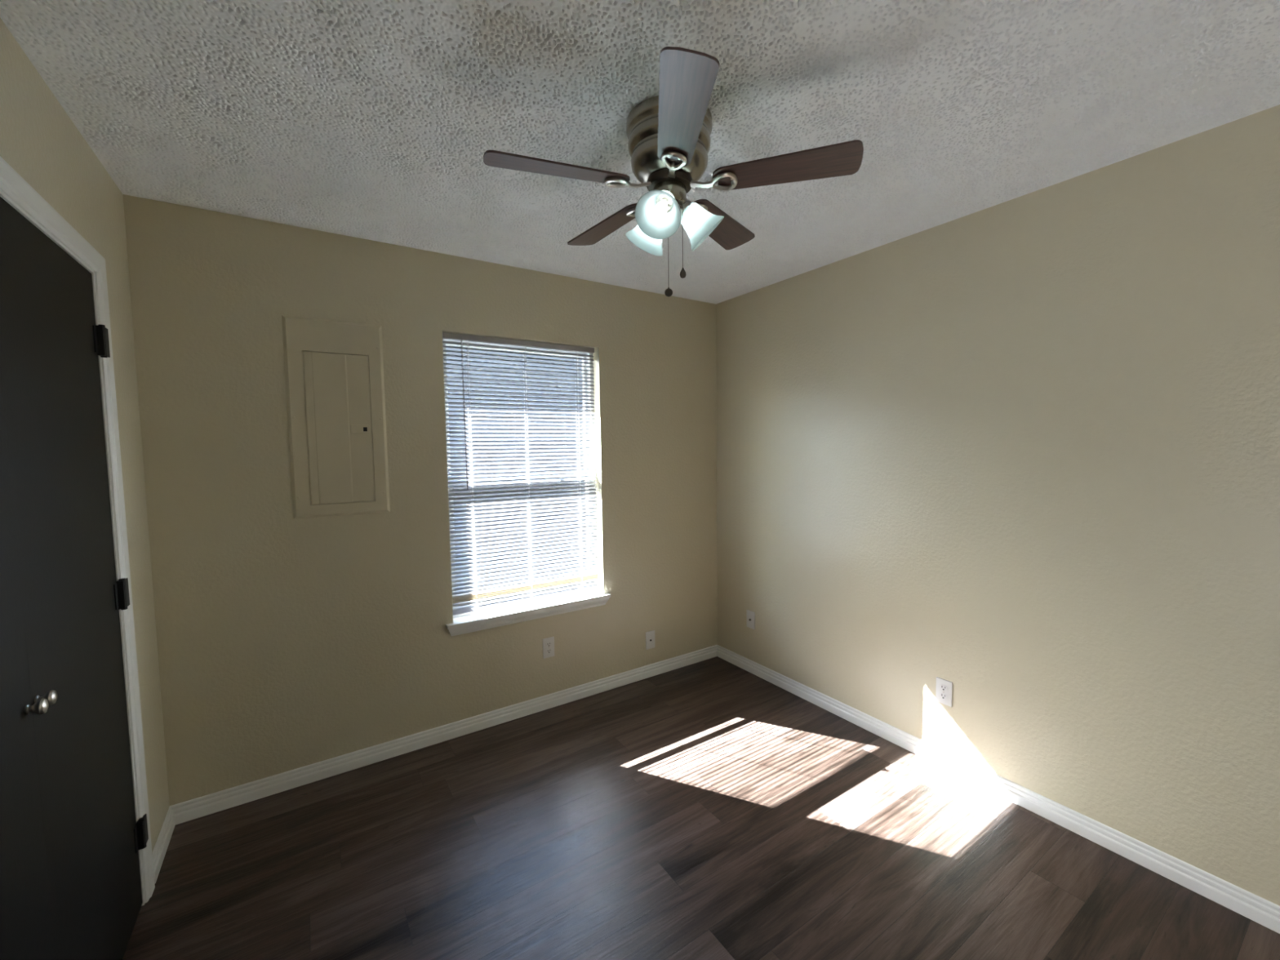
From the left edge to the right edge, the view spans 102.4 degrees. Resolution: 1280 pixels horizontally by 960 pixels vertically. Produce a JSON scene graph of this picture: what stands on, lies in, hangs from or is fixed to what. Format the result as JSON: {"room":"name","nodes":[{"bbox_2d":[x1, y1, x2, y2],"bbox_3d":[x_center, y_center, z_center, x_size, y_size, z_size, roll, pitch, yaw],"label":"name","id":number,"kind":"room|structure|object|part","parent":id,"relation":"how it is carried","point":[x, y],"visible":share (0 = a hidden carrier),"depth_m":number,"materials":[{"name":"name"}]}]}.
{"room":"empty bedroom","nodes":[
{"label":"empty bedroom","id":0,"kind":"room"},
{"bbox_2d":[0,17,169,852],"bbox_3d":[-1.077,0.171,0.507,0.250,2.590,3.360,-3,4,-33],"label":"wall","id":1,"kind":"structure","parent":0,"point":[39,140],"depth_m":1.73,"materials":[{"name":"beige paint"}]},
{"bbox_2d":[0,366,55,959],"bbox_3d":[-1.113,0.428,0.810,0.064,2.016,0.674,-3,4,-33],"label":"door","id":2,"kind":"structure","parent":1,"relation":"in","point":[26,927],"depth_m":1.04,"materials":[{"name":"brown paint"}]},
{"bbox_3d":[-1.269,0.479,1.084,0.030,0.033,0.033,-3,4,-33],"label":"knob","id":3,"kind":"part","parent":2,"relation":"part of","materials":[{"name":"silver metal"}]},
{"bbox_2d":[0,196,148,959],"bbox_3d":[-1.483,0.396,1.372,0.064,2.016,0.674,-3,4,-33],"label":"door","id":4,"kind":"structure","parent":1,"relation":"in","point":[51,342],"depth_m":1.30,"materials":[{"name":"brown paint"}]},
{"bbox_3d":[-1.295,0.477,1.124,0.030,0.033,0.033,-3,4,-33],"label":"knob","id":5,"kind":"part","parent":4,"relation":"part of","materials":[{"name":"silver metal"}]},
{"bbox_2d":[0,155,155,906],"bbox_3d":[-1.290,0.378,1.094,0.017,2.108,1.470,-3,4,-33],"label":"trim","id":6,"kind":"structure","parent":1,"relation":"attached to","point":[12,184],"depth_m":1.63,"materials":[{"name":"white paint"}]},
{"bbox_2d":[152,805,175,883],"bbox_3d":[-1.776,1.348,1.918,0.015,0.077,0.348,-3,4,-33],"label":"baseboard","id":7,"kind":"structure","parent":1,"relation":"attached to","point":[162,844],"depth_m":1.91,"materials":[{"name":"white paint"}]},
{"bbox_2d":[123,194,717,805],"bbox_3d":[-0.737,0.013,2.856,3.404,2.590,0.200,-3,4,-33],"label":"wall","id":8,"kind":"structure","parent":0,"point":[285,643],"depth_m":2.38,"materials":[{"name":"beige paint"}]},
{"bbox_2d":[281,315,390,519],"bbox_3d":[-1.348,-0.273,2.307,0.381,0.870,0.017,-3,4,-33],"label":"breaker panel","id":9,"kind":"object","parent":8,"relation":"attached to","point":[334,370],"visible":1,"depth_m":2.30,"materials":[{"name":"beige paint"}]},
{"bbox_3d":[-1.346,-0.229,2.313,0.248,0.664,0.012,-3,4,-33],"label":"panel door","id":10,"kind":"part","parent":9,"relation":"part of","materials":[{"name":"beige paint"}]},
{"bbox_2d":[170,644,717,824],"bbox_3d":[-0.661,1.272,2.848,2.904,0.077,0.015,-3,4,-33],"label":"baseboard","id":11,"kind":"structure","parent":8,"relation":"attached to","point":[208,804],"depth_m":2.53,"materials":[{"name":"white paint"}]},
{"bbox_2d":[442,338,610,636],"bbox_3d":[-0.630,0.006,2.875,0.952,1.536,0.175,-3,4,-33],"label":"window","id":12,"kind":"structure","parent":8,"relation":"in","point":[478,620],"depth_m":2.88,"materials":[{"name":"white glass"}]},
{"bbox_3d":[-0.671,-0.363,2.909,0.834,0.758,0.025,-3,4,-33],"label":"sash","id":13,"kind":"part","parent":12,"relation":"part of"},
{"bbox_2d":[442,332,598,615],"bbox_3d":[-0.618,-0.038,2.842,0.851,1.437,0.048,-3,4,-33],"label":"mini blind","id":14,"kind":"object","parent":12,"relation":"attached to","point":[517,588],"visible":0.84,"depth_m":2.82,"materials":[{"name":"white plastic"}]},
{"bbox_3d":[-0.876,-0.015,2.683,0.006,1.406,0.030,-3,4,-33],"label":"ladder cord","id":15,"kind":"part","parent":14,"relation":"part of","materials":[{"name":"white fabric"}]},
{"bbox_3d":[-0.613,0.670,2.896,0.851,0.019,0.023,-3,4,-33],"label":"rail","id":16,"kind":"part","parent":14,"relation":"part of","materials":[{"name":"white plastic"}]},
{"bbox_3d":[-0.621,-0.030,2.850,0.006,1.406,0.030,-3,4,-33],"label":"ladder cord","id":17,"kind":"part","parent":14,"relation":"part of","materials":[{"name":"white fabric"}]},
{"bbox_3d":[-0.358,-0.045,3.022,0.006,1.406,0.030,-3,4,-33],"label":"ladder cord","id":18,"kind":"part","parent":14,"relation":"part of","materials":[{"name":"white fabric"}]},
{"bbox_3d":[-0.645,0.341,2.929,0.834,0.750,0.025,-3,4,-33],"label":"sash","id":19,"kind":"part","parent":12,"relation":"part of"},
{"bbox_3d":[-0.601,0.718,2.893,0.952,0.018,0.105,-3,4,-33],"label":"sill","id":20,"kind":"part","parent":12,"relation":"part of","materials":[{"name":"white paint"}]},
{"bbox_2d":[542,636,555,658],"bbox_3d":[-0.518,0.953,2.928,0.070,0.114,0.009,-3,4,-33],"label":"wall outlet","id":21,"kind":"object","parent":8,"relation":"attached to","point":[548,642],"visible":1,"depth_m":2.92,"materials":[{"name":"white plastic"}]},
{"bbox_2d":[546,648,551,653],"bbox_3d":[-0.517,0.973,2.927,0.034,0.027,0.003,-3,4,-33],"label":"receptacle","id":22,"kind":"object","parent":21,"relation":"attached to","point":[548,651],"depth_m":2.93,"materials":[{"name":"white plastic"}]},
{"bbox_2d":[546,641,551,647],"bbox_3d":[-0.517,0.933,2.925,0.034,0.027,0.003,-3,4,-33],"label":"receptacle","id":23,"kind":"object","parent":21,"relation":"attached to","point":[548,644],"depth_m":2.92,"materials":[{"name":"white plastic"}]},
{"bbox_2d":[645,630,654,649],"bbox_3d":[0.067,1.031,3.318,0.070,0.114,0.008,-3,4,-33],"label":"phone jack","id":24,"kind":"object","parent":8,"relation":"attached to","point":[650,636],"visible":1,"depth_m":3.31,"materials":[{"name":"white plastic"}]},
{"bbox_2d":[0,0,1279,303],"bbox_3d":[0.225,-1.054,1.296,2.904,0.020,3.360,-3,4,-33],"label":"ceiling","id":25,"kind":"structure","parent":0,"point":[374,120],"depth_m":1.43,"materials":[{"name":"white paint"}]},
{"bbox_2d":[483,46,863,297],"bbox_3d":[0.066,-0.815,1.561,1.028,0.492,1.003,-3,4,-33],"label":"ceiling fan","id":26,"kind":"object","parent":25,"relation":"hanging from","point":[668,133],"visible":1,"depth_m":1.45,"materials":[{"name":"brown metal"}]},
{"bbox_3d":[-0.224,-0.860,1.427,0.402,0.006,0.121,-2,16,-19],"label":"blade","id":27,"kind":"part","parent":26,"relation":"part of","materials":[{"name":"brown wood"}]},
{"bbox_3d":[-0.112,-0.886,1.799,0.121,0.006,0.402,-18,13,-35],"label":"blade","id":28,"kind":"part","parent":26,"relation":"part of","materials":[{"name":"brown wood"}]},
{"bbox_3d":[0.025,-0.768,1.616,0.132,0.135,0.135,-3,4,-33],"label":"lamp shade","id":29,"kind":"part","parent":26,"relation":"part of","materials":[{"name":"white glass"}]},
{"bbox_3d":[0.058,-0.757,1.442,0.132,0.135,0.127,-3,4,-33],"label":"lamp shade","id":30,"kind":"part","parent":26,"relation":"part of","materials":[{"name":"white glass"}]},
{"bbox_3d":[0.062,-0.774,1.466,0.046,0.052,0.040,-3,4,-33],"label":"bulb","id":31,"kind":"part","parent":26,"relation":"part of","materials":[{"name":"white glass"}]},
{"bbox_3d":[0.088,-0.711,1.595,0.003,0.237,0.003,-3,4,-33],"label":"pull chain","id":32,"kind":"part","parent":26,"relation":"part of","materials":[{"name":"grey metal"}]},
{"bbox_3d":[0.125,-0.723,1.510,0.003,0.203,0.003,-3,4,-33],"label":"pull chain","id":33,"kind":"part","parent":26,"relation":"part of","materials":[{"name":"grey metal"}]},
{"bbox_3d":[0.096,-0.850,1.206,0.121,0.006,0.402,11,3,-2],"label":"blade","id":34,"kind":"part","parent":26,"relation":"part of","materials":[{"name":"brown wood"}]},
{"bbox_3d":[0.192,-0.766,1.555,0.134,0.135,0.127,-3,4,-33],"label":"lamp shade","id":35,"kind":"part","parent":26,"relation":"part of","materials":[{"name":"white glass"}]},
{"bbox_3d":[0.277,-0.892,1.808,0.121,0.006,0.402,-13,-4,35],"label":"blade","id":36,"kind":"part","parent":26,"relation":"part of","materials":[{"name":"brown wood"}]},
{"bbox_3d":[0.406,-0.870,1.441,0.402,0.006,0.121,0,-8,17],"label":"blade","id":37,"kind":"part","parent":26,"relation":"part of","materials":[{"name":"brown wood"}]},
{"bbox_2d":[122,656,1279,959],"bbox_3d":[0.259,1.449,1.459,3.404,0.120,3.760,-3,4,-33],"label":"floor","id":38,"kind":"structure","parent":0,"point":[708,809],"depth_m":1.85,"materials":[{"name":"wood"}]},
{"bbox_2d":[715,104,1279,906],"bbox_3d":[1.592,0.029,2.137,0.200,2.590,3.560,-3,4,-33],"label":"wall","id":39,"kind":"structure","parent":0,"point":[1021,454],"depth_m":1.97,"materials":[{"name":"beige paint"}]},
{"bbox_2d":[746,609,755,629],"bbox_3d":[0.717,0.909,3.351,0.016,0.114,0.070,-3,4,-33],"label":"plate","id":40,"kind":"object","parent":39,"relation":"attached to","point":[750,615],"visible":1,"depth_m":3.35,"materials":[{"name":"white plastic"}]},
{"bbox_2d":[935,676,952,706],"bbox_3d":[1.384,0.965,2.345,0.009,0.114,0.070,-3,4,-33],"label":"wall outlet","id":41,"kind":"object","parent":39,"relation":"attached to","point":[944,691],"visible":1,"depth_m":2.34,"materials":[{"name":"white plastic"}]},
{"bbox_2d":[939,692,947,700],"bbox_3d":[1.382,0.985,2.345,0.003,0.027,0.034,-3,4,-33],"label":"receptacle","id":42,"kind":"object","parent":41,"relation":"attached to","point":[943,695],"depth_m":2.34,"materials":[{"name":"white plastic"}]},
{"bbox_2d":[939,684,947,691],"bbox_3d":[1.381,0.946,2.343,0.003,0.027,0.034,-3,4,-33],"label":"receptacle","id":43,"kind":"object","parent":41,"relation":"attached to","point":[943,687],"depth_m":2.34,"materials":[{"name":"white plastic"}]},
{"bbox_2d":[717,644,1279,933],"bbox_3d":[1.464,1.283,2.244,0.015,0.077,3.360,-3,4,-33],"label":"baseboard","id":44,"kind":"structure","parent":39,"relation":"attached to","point":[1265,913],"depth_m":2.01,"materials":[{"name":"white paint"}]},
{"label":"outside","id":45,"kind":"structure","parent":0,"visible":0},
{"bbox_2d":[455,541,586,606],"bbox_3d":[-6.932,1.020,13.221,26.000,0.200,23.794,-3,4,-33],"label":"ground","id":46,"kind":"structure","parent":45,"point":[584,541],"depth_m":7.51,"materials":[{"name":"white"}]},
{"bbox_2d":[445,345,586,554],"bbox_3d":[-3.853,-0.504,7.479,21.000,3.505,0.215,-3,4,-33],"label":"wall","id":47,"kind":"structure","parent":46,"relation":"on","point":[446,348],"depth_m":8.51,"materials":[{"name":"grey"}]}
]}

